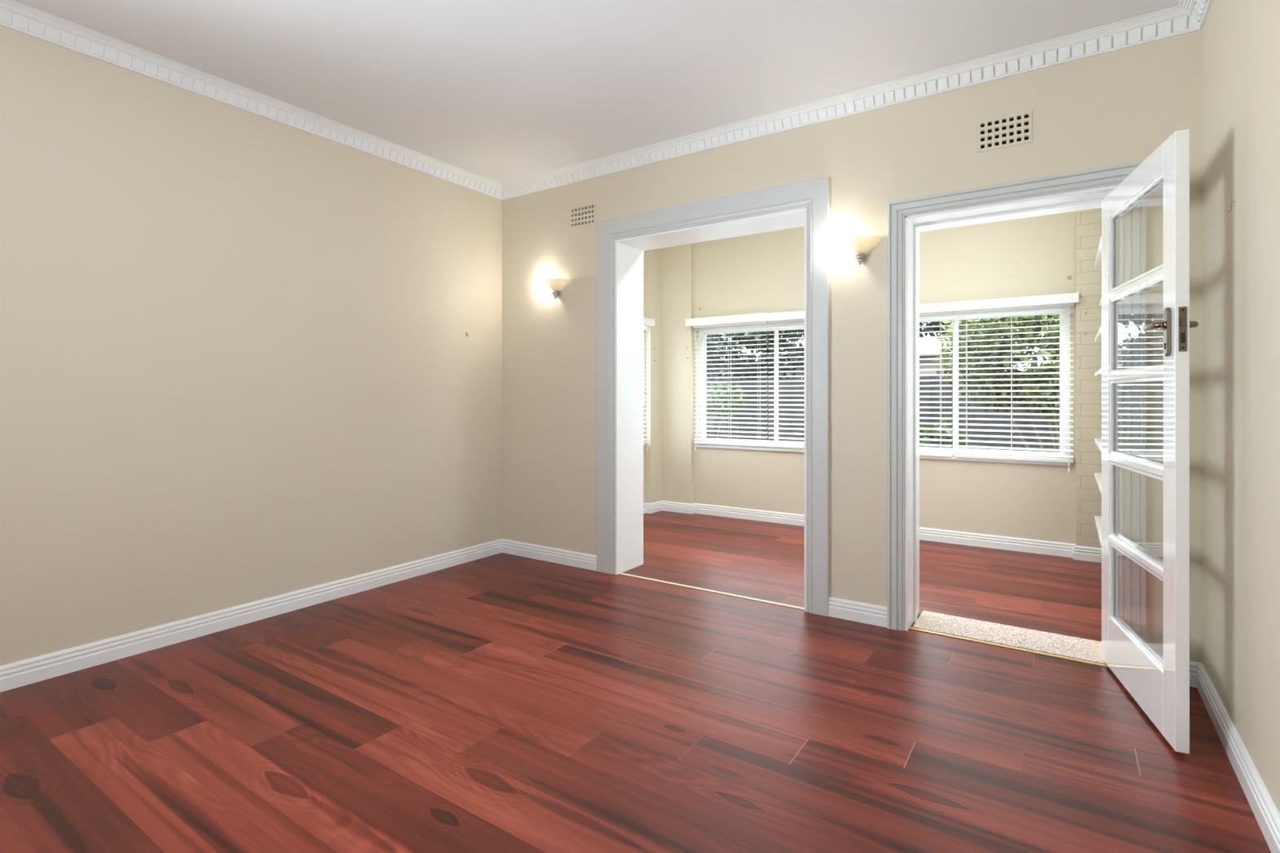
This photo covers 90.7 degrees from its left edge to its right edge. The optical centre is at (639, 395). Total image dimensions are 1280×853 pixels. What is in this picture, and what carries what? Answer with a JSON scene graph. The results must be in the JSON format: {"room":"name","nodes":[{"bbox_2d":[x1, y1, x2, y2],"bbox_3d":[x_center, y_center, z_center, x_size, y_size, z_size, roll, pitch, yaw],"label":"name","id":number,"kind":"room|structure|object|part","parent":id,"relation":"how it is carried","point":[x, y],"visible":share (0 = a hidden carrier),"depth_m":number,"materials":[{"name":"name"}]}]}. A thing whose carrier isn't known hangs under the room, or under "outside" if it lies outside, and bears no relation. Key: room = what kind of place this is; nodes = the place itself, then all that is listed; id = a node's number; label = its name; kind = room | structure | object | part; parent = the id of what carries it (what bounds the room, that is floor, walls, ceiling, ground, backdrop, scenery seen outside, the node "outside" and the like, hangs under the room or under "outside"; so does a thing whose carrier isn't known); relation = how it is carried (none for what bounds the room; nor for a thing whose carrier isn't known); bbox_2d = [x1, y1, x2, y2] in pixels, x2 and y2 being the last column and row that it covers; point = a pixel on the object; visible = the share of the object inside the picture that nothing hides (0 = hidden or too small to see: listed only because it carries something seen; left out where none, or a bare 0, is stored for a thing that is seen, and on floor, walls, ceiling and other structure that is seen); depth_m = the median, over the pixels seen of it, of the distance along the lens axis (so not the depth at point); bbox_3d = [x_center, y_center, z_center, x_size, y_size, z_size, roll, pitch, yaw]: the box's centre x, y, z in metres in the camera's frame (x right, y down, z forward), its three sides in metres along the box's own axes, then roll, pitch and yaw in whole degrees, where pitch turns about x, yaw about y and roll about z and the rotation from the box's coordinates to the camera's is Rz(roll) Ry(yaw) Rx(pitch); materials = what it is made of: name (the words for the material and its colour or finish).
{"room":"empty living room","nodes":[
{"label":"empty living room","id":0,"kind":"room"},
{"bbox_2d":[0,25,502,666],"bbox_3d":[-2.518,-0.193,2.769,0.200,2.745,4.992,0,0,34],"label":"wall","id":1,"kind":"structure","parent":0,"point":[239,365],"depth_m":3.16,"materials":[{"name":"beige paint"}]},
{"bbox_2d":[0,538,502,692],"bbox_3d":[-2.428,1.130,2.708,0.018,0.100,4.992,0,0,34],"label":"baseboard","id":2,"kind":"structure","parent":1,"relation":"attached to","point":[38,668],"depth_m":3.15,"materials":[{"name":"white paint"}]},
{"bbox_2d":[0,0,1213,199],"bbox_3d":[-0.776,-1.524,1.600,3.995,0.083,4.992,0,0,34],"label":"crown molding","id":3,"kind":"structure","parent":1,"relation":"attached to","point":[1190,15],"depth_m":3.14,"materials":[{"name":"white paint"}]},
{"bbox_2d":[13,0,1179,183],"bbox_3d":[-0.737,-1.615,1.658,4.395,0.100,5.432,0,0,34],"label":"ceiling","id":4,"kind":"structure","parent":0,"point":[501,91],"depth_m":2.88,"materials":[{"name":"white paint"}]},
{"bbox_2d":[0,511,1271,852],"bbox_3d":[-0.124,1.210,2.534,4.470,0.060,7.570,0,0,34],"label":"floor","id":5,"kind":"structure","parent":0,"point":[500,703],"depth_m":2.19,"materials":[{"name":"red wood"}]},
{"bbox_2d":[618,573,804,609],"bbox_3d":[0.391,1.178,3.844,1.267,0.004,0.025,0,0,34],"label":"floor strip","id":6,"kind":"object","parent":5,"relation":"on","point":[624,574],"visible":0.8,"depth_m":3.80,"materials":[{"name":"beige wood"}]},
{"bbox_2d":[908,626,1108,667],"bbox_3d":[1.715,1.177,2.972,0.843,0.005,0.018,0,0,34],"label":"floor strip","id":7,"kind":"object","parent":5,"relation":"on","point":[912,628],"visible":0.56,"depth_m":2.95,"materials":[{"name":"beige wood"}]},
{"bbox_2d":[912,610,1106,664],"bbox_3d":[1.808,1.177,3.111,0.819,0.006,0.293,0,0,34],"label":"threshold","id":8,"kind":"object","parent":5,"relation":"on","point":[1073,647],"visible":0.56,"depth_m":3.08,"materials":[{"name":"beige carpet"}]},
{"bbox_2d":[643,248,661,503],"bbox_3d":[-0.390,-0.210,5.851,0.260,2.780,1.918,0,0,34],"label":"wall","id":9,"kind":"structure","parent":0,"point":[651,258],"depth_m":6.39,"materials":[{"name":"beige paint"}]},
{"bbox_2d":[643,324,648,451],"bbox_3d":[-0.280,-0.072,5.806,0.069,1.255,1.240,0,0,34],"label":"blind","id":10,"kind":"object","parent":9,"relation":"attached to","point":[645,327],"visible":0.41,"depth_m":6.28,"materials":[{"name":"white plastic"}]},
{"bbox_3d":[0.069,-0.055,6.283,0.009,1.130,0.017,0,0,34],"label":"pull cord","id":11,"kind":"part","parent":10,"relation":"part of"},
{"bbox_2d":[643,317,654,326],"bbox_3d":[-0.268,-0.738,5.840,0.075,0.075,1.400,0,0,34],"label":"pelmet","id":12,"kind":"object","parent":9,"relation":"attached to","point":[647,322],"visible":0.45,"depth_m":6.30,"materials":[{"name":"white paint"}]},
{"bbox_2d":[502,29,1201,662],"bbox_3d":[0.695,-0.193,3.793,4.394,2.745,0.290,0,0,34],"label":"wall","id":13,"kind":"structure","parent":0,"point":[1117,107],"depth_m":3.32,"materials":[{"name":"beige paint"}]},
{"bbox_2d":[543,278,568,298],"bbox_3d":[-0.605,-0.748,4.434,0.210,0.135,0.094,0,0,34],"label":"wall sconce","id":14,"kind":"object","parent":13,"relation":"attached to","point":[556,285],"visible":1,"depth_m":4.42,"materials":[{"name":"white glass"}]},
{"bbox_3d":[-0.606,-0.773,4.433,0.210,0.083,0.090,0,0,34],"label":"lamp shade","id":15,"kind":"part","parent":14,"relation":"part of","materials":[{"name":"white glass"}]},
{"bbox_2d":[569,202,595,229],"bbox_3d":[-0.377,-1.237,4.377,0.223,0.147,0.068,0,0,34],"label":"air vent","id":16,"kind":"object","parent":13,"relation":"in","point":[579,216],"visible":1,"depth_m":4.36,"materials":[{"name":"beige paint"}]},
{"bbox_2d":[615,207,806,611],"bbox_3d":[0.461,0.075,3.948,1.293,2.209,0.318,0,0,34],"label":"lining","id":17,"kind":"object","parent":13,"relation":"attached to","point":[629,251],"visible":0.71,"depth_m":4.23,"materials":[{"name":"white paint"}]},
{"bbox_2d":[596,176,829,616],"bbox_3d":[0.362,0.004,3.827,1.564,2.353,0.025,0,0,34],"label":"door frame","id":18,"kind":"structure","parent":13,"relation":"attached to","point":[812,194],"depth_m":3.57,"materials":[{"name":"white paint"}]},
{"bbox_2d":[502,538,1200,688],"bbox_3d":[0.610,1.130,3.665,3.995,0.100,0.018,0,0,34],"label":"baseboard","id":19,"kind":"structure","parent":13,"relation":"attached to","point":[857,611],"depth_m":3.39,"materials":[{"name":"white paint"}]},
{"bbox_2d":[840,235,881,264],"bbox_3d":[1.130,-0.748,3.270,0.210,0.135,0.094,0,0,34],"label":"wall sconce","id":20,"kind":"object","parent":13,"relation":"attached to","point":[859,246],"visible":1,"depth_m":3.26,"materials":[{"name":"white glass"}]},
{"bbox_3d":[1.129,-0.773,3.268,0.210,0.083,0.090,0,0,34],"label":"lamp shade","id":21,"kind":"part","parent":20,"relation":"part of","materials":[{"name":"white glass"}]},
{"bbox_2d":[977,109,1032,152],"bbox_3d":[1.714,-1.231,2.973,0.223,0.147,0.068,0,0,34],"label":"air vent","id":22,"kind":"object","parent":13,"relation":"in","point":[1015,131],"visible":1,"depth_m":2.95,"materials":[{"name":"beige paint"}]},
{"bbox_2d":[887,160,1146,643],"bbox_3d":[1.773,0.099,3.058,1.029,2.162,0.333,0,0,34],"label":"door frame","id":23,"kind":"structure","parent":13,"relation":"attached to","point":[1134,220],"depth_m":3.05,"materials":[{"name":"white paint"}]},
{"bbox_2d":[1101,128,1198,754],"bbox_3d":[1.919,0.148,2.434,0.132,2.033,0.820,0,0,22],"label":"door","id":24,"kind":"structure","parent":13,"relation":"in","point":[1160,687],"depth_m":2.16,"materials":[{"name":"white wood"}]},
{"bbox_3d":[1.762,-0.238,2.170,0.038,0.026,0.118,0,0,22],"label":"lever","id":25,"kind":"part","parent":24,"relation":"part of","materials":[{"name":"silver metal"}]},
{"bbox_3d":[1.765,-0.214,2.119,0.011,0.164,0.040,0,0,22],"label":"handle plate","id":26,"kind":"part","parent":24,"relation":"part of","materials":[{"name":"silver metal"}]},
{"bbox_3d":[1.770,-0.217,2.062,0.021,0.145,0.002,0,0,22],"label":"lock plate","id":27,"kind":"part","parent":24,"relation":"part of","materials":[{"name":"metal"}]},
{"bbox_3d":[1.849,-0.238,2.135,0.038,0.026,0.118,0,0,22],"label":"lever","id":28,"kind":"part","parent":24,"relation":"part of","materials":[{"name":"silver metal"}]},
{"bbox_2d":[661,211,1075,543],"bbox_3d":[1.897,-0.260,5.558,4.385,2.880,0.255,0,0,34],"label":"wall","id":29,"kind":"structure","parent":0,"point":[759,273],"depth_m":5.76,"materials":[{"name":"beige paint"}]},
{"bbox_2d":[685,312,765,326],"bbox_3d":[0.815,-0.730,6.097,0.838,0.076,0.054,0,0,34],"label":"pelmet","id":30,"kind":"object","parent":29,"relation":"attached to","point":[760,317],"visible":1,"depth_m":6.06,"materials":[{"name":"white paint"}]},
{"bbox_2d":[695,321,804,452],"bbox_3d":[1.234,-0.085,5.974,1.540,1.194,0.145,0,0,34],"label":"window","id":31,"kind":"structure","parent":29,"relation":"in","point":[767,327],"depth_m":6.10,"materials":[{"name":"white wood"}]},
{"bbox_2d":[693,320,768,451],"bbox_3d":[0.864,-0.083,6.124,0.779,1.275,0.069,0,0,34],"label":"blind","id":32,"kind":"object","parent":31,"relation":"attached to","point":[762,322],"visible":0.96,"depth_m":6.12,"materials":[{"name":"white plastic"}]},
{"bbox_3d":[0.552,-0.065,6.305,0.017,1.150,0.009,0,0,34],"label":"pull cord","id":33,"kind":"part","parent":32,"relation":"part of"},
{"bbox_3d":[0.868,0.466,6.130,0.773,0.020,0.050,0,0,34],"label":"rail","id":34,"kind":"part","parent":32,"relation":"part of","materials":[{"name":"white plastic"}]},
{"bbox_3d":[0.973,-0.096,6.192,0.794,1.102,0.018,0,0,34],"label":"sash","id":35,"kind":"part","parent":31,"relation":"part of","materials":[{"name":"white wood"}]},
{"bbox_3d":[1.225,0.501,5.961,1.540,0.022,0.115,0,0,34],"label":"sill","id":36,"kind":"part","parent":31,"relation":"part of","materials":[{"name":"white paint"}]},
{"bbox_2d":[767,318,804,448],"bbox_3d":[1.514,-0.083,5.688,0.762,1.275,0.069,0,0,34],"label":"blind","id":37,"kind":"object","parent":31,"relation":"attached to","point":[792,320],"visible":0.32,"depth_m":5.80,"materials":[{"name":"white plastic"}]},
{"bbox_3d":[1.271,-0.106,5.860,0.002,1.148,0.055,0,0,34],"label":"ladder cord","id":38,"kind":"part","parent":37,"relation":"part of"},
{"bbox_3d":[1.518,0.466,5.694,0.756,0.020,0.050,0,0,34],"label":"rail","id":39,"kind":"part","parent":37,"relation":"part of","materials":[{"name":"white plastic"}]},
{"bbox_3d":[1.576,-0.096,5.811,0.720,1.102,0.018,0,0,34],"label":"sash","id":40,"kind":"part","parent":31,"relation":"part of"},
{"bbox_2d":[764,310,804,321],"bbox_3d":[1.480,-0.724,5.651,0.760,0.072,0.054,0,0,34],"label":"pelmet","id":41,"kind":"object","parent":29,"relation":"attached to","point":[794,314],"visible":0.43,"depth_m":5.73,"materials":[{"name":"white paint"}]},
{"bbox_2d":[643,500,1101,562],"bbox_3d":[1.322,1.130,4.702,3.985,0.100,1.918,0,0,34],"label":"baseboard","id":42,"kind":"structure","parent":29,"relation":"attached to","point":[998,542],"depth_m":5.07,"materials":[{"name":"white paint"}]},
{"bbox_2d":[919,306,1070,466],"bbox_3d":[2.537,-0.085,5.099,1.540,1.194,0.145,0,0,34],"label":"window","id":43,"kind":"structure","parent":29,"relation":"in","point":[1056,309],"depth_m":4.87,"materials":[{"name":"white wood"}]},
{"bbox_2d":[919,311,952,457],"bbox_3d":[2.161,-0.068,5.254,0.784,1.265,0.069,0,0,34],"label":"blind","id":44,"kind":"object","parent":43,"relation":"attached to","point":[940,313],"visible":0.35,"depth_m":5.10,"materials":[{"name":"white plastic"}]},
{"bbox_3d":[2.165,0.476,5.260,0.778,0.020,0.050,0,0,34],"label":"rail","id":45,"kind":"part","parent":44,"relation":"part of","materials":[{"name":"white plastic"}]},
{"bbox_3d":[2.418,-0.091,5.089,0.002,1.138,0.055,0,0,34],"label":"ladder cord","id":46,"kind":"part","parent":44,"relation":"part of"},
{"bbox_3d":[2.261,-0.096,5.327,0.757,1.102,0.018,0,0,34],"label":"sash","id":47,"kind":"part","parent":43,"relation":"part of","materials":[{"name":"white wood"}]},
{"bbox_3d":[2.529,0.501,5.086,1.540,0.022,0.115,0,0,34],"label":"sill","id":48,"kind":"part","parent":43,"relation":"part of","materials":[{"name":"white paint"}]},
{"bbox_3d":[2.864,-0.096,4.946,0.757,1.102,0.018,0,0,34],"label":"sash","id":49,"kind":"part","parent":43,"relation":"part of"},
{"bbox_2d":[954,302,1074,473],"bbox_3d":[2.823,-0.068,4.809,0.784,1.265,0.069,0,0,34],"label":"blind","id":50,"kind":"object","parent":43,"relation":"attached to","point":[1011,308],"visible":0.95,"depth_m":4.80,"materials":[{"name":"white plastic"}]},
{"bbox_3d":[2.573,-0.091,4.986,0.002,1.138,0.055,0,0,34],"label":"ladder cord","id":51,"kind":"part","parent":50,"relation":"part of","materials":[{"name":"white fabric"}]},
{"bbox_3d":[2.827,-0.091,4.815,0.002,1.138,0.055,0,0,34],"label":"ladder cord","id":52,"kind":"part","parent":50,"relation":"part of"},
{"bbox_3d":[2.827,0.476,4.815,0.778,0.020,0.050,0,0,34],"label":"rail","id":53,"kind":"part","parent":50,"relation":"part of","materials":[{"name":"white plastic"}]},
{"bbox_3d":[3.111,-0.050,4.588,0.017,1.140,0.009,0,0,34],"label":"pull cord","id":54,"kind":"part","parent":50,"relation":"part of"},
{"bbox_2d":[919,292,1079,313],"bbox_3d":[2.473,-0.702,4.985,1.622,0.072,0.054,0,0,34],"label":"pelmet","id":55,"kind":"object","parent":29,"relation":"attached to","point":[1067,298],"visible":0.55,"depth_m":4.78,"materials":[{"name":"white paint"}]},
{"bbox_2d":[1075,207,1101,548],"bbox_3d":[3.329,-0.210,4.477,0.402,2.780,0.055,0,0,34],"label":"wall pier","id":56,"kind":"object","parent":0,"point":[1088,222],"visible":0.14,"depth_m":4.53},
{"bbox_2d":[1201,0,1279,813],"bbox_3d":[0.965,-0.193,0.431,0.200,2.745,4.992,0,0,34],"label":"wall","id":57,"kind":"structure","parent":0,"point":[1241,38],"depth_m":1.97,"materials":[{"name":"beige paint"}]},
{"bbox_2d":[1226,200,1235,212],"bbox_3d":[1.924,-0.617,2.060,0.028,0.035,0.010,0,0,-4],"label":"hook","id":58,"kind":"object","parent":57,"relation":"attached to","point":[1233,201],"visible":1,"depth_m":2.06,"materials":[{"name":"silver metal"}]},
{"bbox_2d":[1196,662,1279,852],"bbox_3d":[0.875,1.130,0.492,0.018,0.100,4.992,0,0,34],"label":"baseboard","id":59,"kind":"structure","parent":57,"relation":"attached to","point":[1267,815],"depth_m":1.91,"materials":[{"name":"white paint"}]},
{"bbox_3d":[3.060,-0.210,3.536,0.200,2.780,1.918,0,0,34],"label":"wall","id":60,"kind":"structure","parent":0,"visible":0},
{"bbox_2d":[1094,237,1101,268],"bbox_3d":[2.967,-0.828,3.849,0.301,0.130,0.900,0,0,34],"label":"wall shelf","id":61,"kind":"object","parent":60,"relation":"attached to","point":[1098,260],"visible":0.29,"depth_m":4.00,"materials":[{"name":"white paint"}]},
{"bbox_2d":[1094,515,1101,545],"bbox_3d":[2.967,0.880,3.849,0.301,0.130,0.900,0,0,34],"label":"wall shelf","id":62,"kind":"object","parent":60,"relation":"attached to","point":[1097,518],"visible":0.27,"depth_m":3.99,"materials":[{"name":"white paint"}]},
{"bbox_2d":[1094,472,1101,493],"bbox_3d":[2.967,0.587,3.849,0.301,0.130,0.900,0,0,34],"label":"wall shelf","id":63,"kind":"object","parent":60,"relation":"attached to","point":[1097,475],"visible":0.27,"depth_m":3.99,"materials":[{"name":"white paint"}]},
{"bbox_2d":[1094,326,1101,342],"bbox_3d":[2.967,-0.330,3.849,0.301,0.130,0.900,0,0,34],"label":"wall shelf","id":64,"kind":"object","parent":60,"relation":"attached to","point":[1098,337],"visible":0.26,"depth_m":3.96,"materials":[{"name":"white paint"}]},
{"bbox_2d":[1094,438,1101,451],"bbox_3d":[2.967,0.353,3.849,0.301,0.130,0.900,0,0,34],"label":"wall shelf","id":65,"kind":"object","parent":60,"relation":"attached to","point":[1097,441],"visible":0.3,"depth_m":3.95,"materials":[{"name":"white paint"}]},
{"bbox_2d":[1094,368,1101,377],"bbox_3d":[2.967,-0.092,3.849,0.301,0.130,0.900,0,0,34],"label":"wall shelf","id":66,"kind":"object","parent":60,"relation":"attached to","point":[1098,374],"visible":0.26,"depth_m":3.89,"materials":[{"name":"white paint"}]},
{"label":"outside","id":67,"kind":"structure","parent":0,"visible":0},
{"bbox_3d":[7.491,1.580,16.543,26.000,0.100,24.180,0,0,34],"label":"ground","id":68,"kind":"structure","parent":67,"visible":0},
{"bbox_2d":[706,380,746,438],"bbox_3d":[0.903,0.660,8.553,1.262,1.747,0.760,0,0,34],"label":"plant","id":69,"kind":"object","parent":68,"relation":"on","point":[711,384],"visible":0.41,"depth_m":8.30,"materials":[{"name":"green plant"}]},
{"bbox_2d":[706,333,748,379],"bbox_3d":[0.661,0.019,12.873,3.228,3.118,1.868,0,0,34],"label":"tree","id":70,"kind":"object","parent":68,"relation":"on","point":[712,340],"visible":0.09,"depth_m":12.16,"materials":[{"name":"green plant"}]},
{"bbox_2d":[719,328,804,379],"bbox_3d":[2.357,-0.013,10.845,2.011,3.113,1.385,0,0,34],"label":"tree","id":71,"kind":"object","parent":68,"relation":"on","point":[766,346],"visible":0.4,"depth_m":10.67,"materials":[{"name":"green plant"}]},
{"bbox_2d":[706,373,1059,452],"bbox_3d":[2.587,0.634,8.699,13.612,1.792,0.170,0,0,34],"label":"fence","id":72,"kind":"object","parent":68,"relation":"on","point":[767,393],"visible":0.09,"depth_m":7.98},
{"bbox_2d":[919,320,964,374],"bbox_3d":[5.142,-0.075,11.522,1.753,3.220,1.134,0,0,34],"label":"tree","id":73,"kind":"object","parent":68,"relation":"on","point":[930,323],"visible":0.12,"depth_m":11.32,"materials":[{"name":"green plant"}]},
{"bbox_2d":[919,417,975,448],"bbox_3d":[2.749,0.867,6.259,1.081,1.329,0.735,0,0,34],"label":"plant","id":74,"kind":"object","parent":68,"relation":"on","point":[932,426],"visible":0.16,"depth_m":6.06,"materials":[{"name":"green plant"}]},
{"bbox_2d":[919,338,997,376],"bbox_3d":[7.423,0.040,16.263,3.200,2.980,5.720,0,0,34],"label":"house","id":75,"kind":"structure","parent":68,"relation":"on","point":[935,344],"depth_m":14.02,"materials":[{"name":"white"}]},
{"bbox_2d":[932,314,1059,452],"bbox_3d":[4.133,0.199,5.838,2.643,2.676,1.175,0,0,30],"label":"tree","id":76,"kind":"object","parent":68,"relation":"on","point":[1049,316],"visible":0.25,"depth_m":6.02,"materials":[{"name":"green plant"}]}
]}

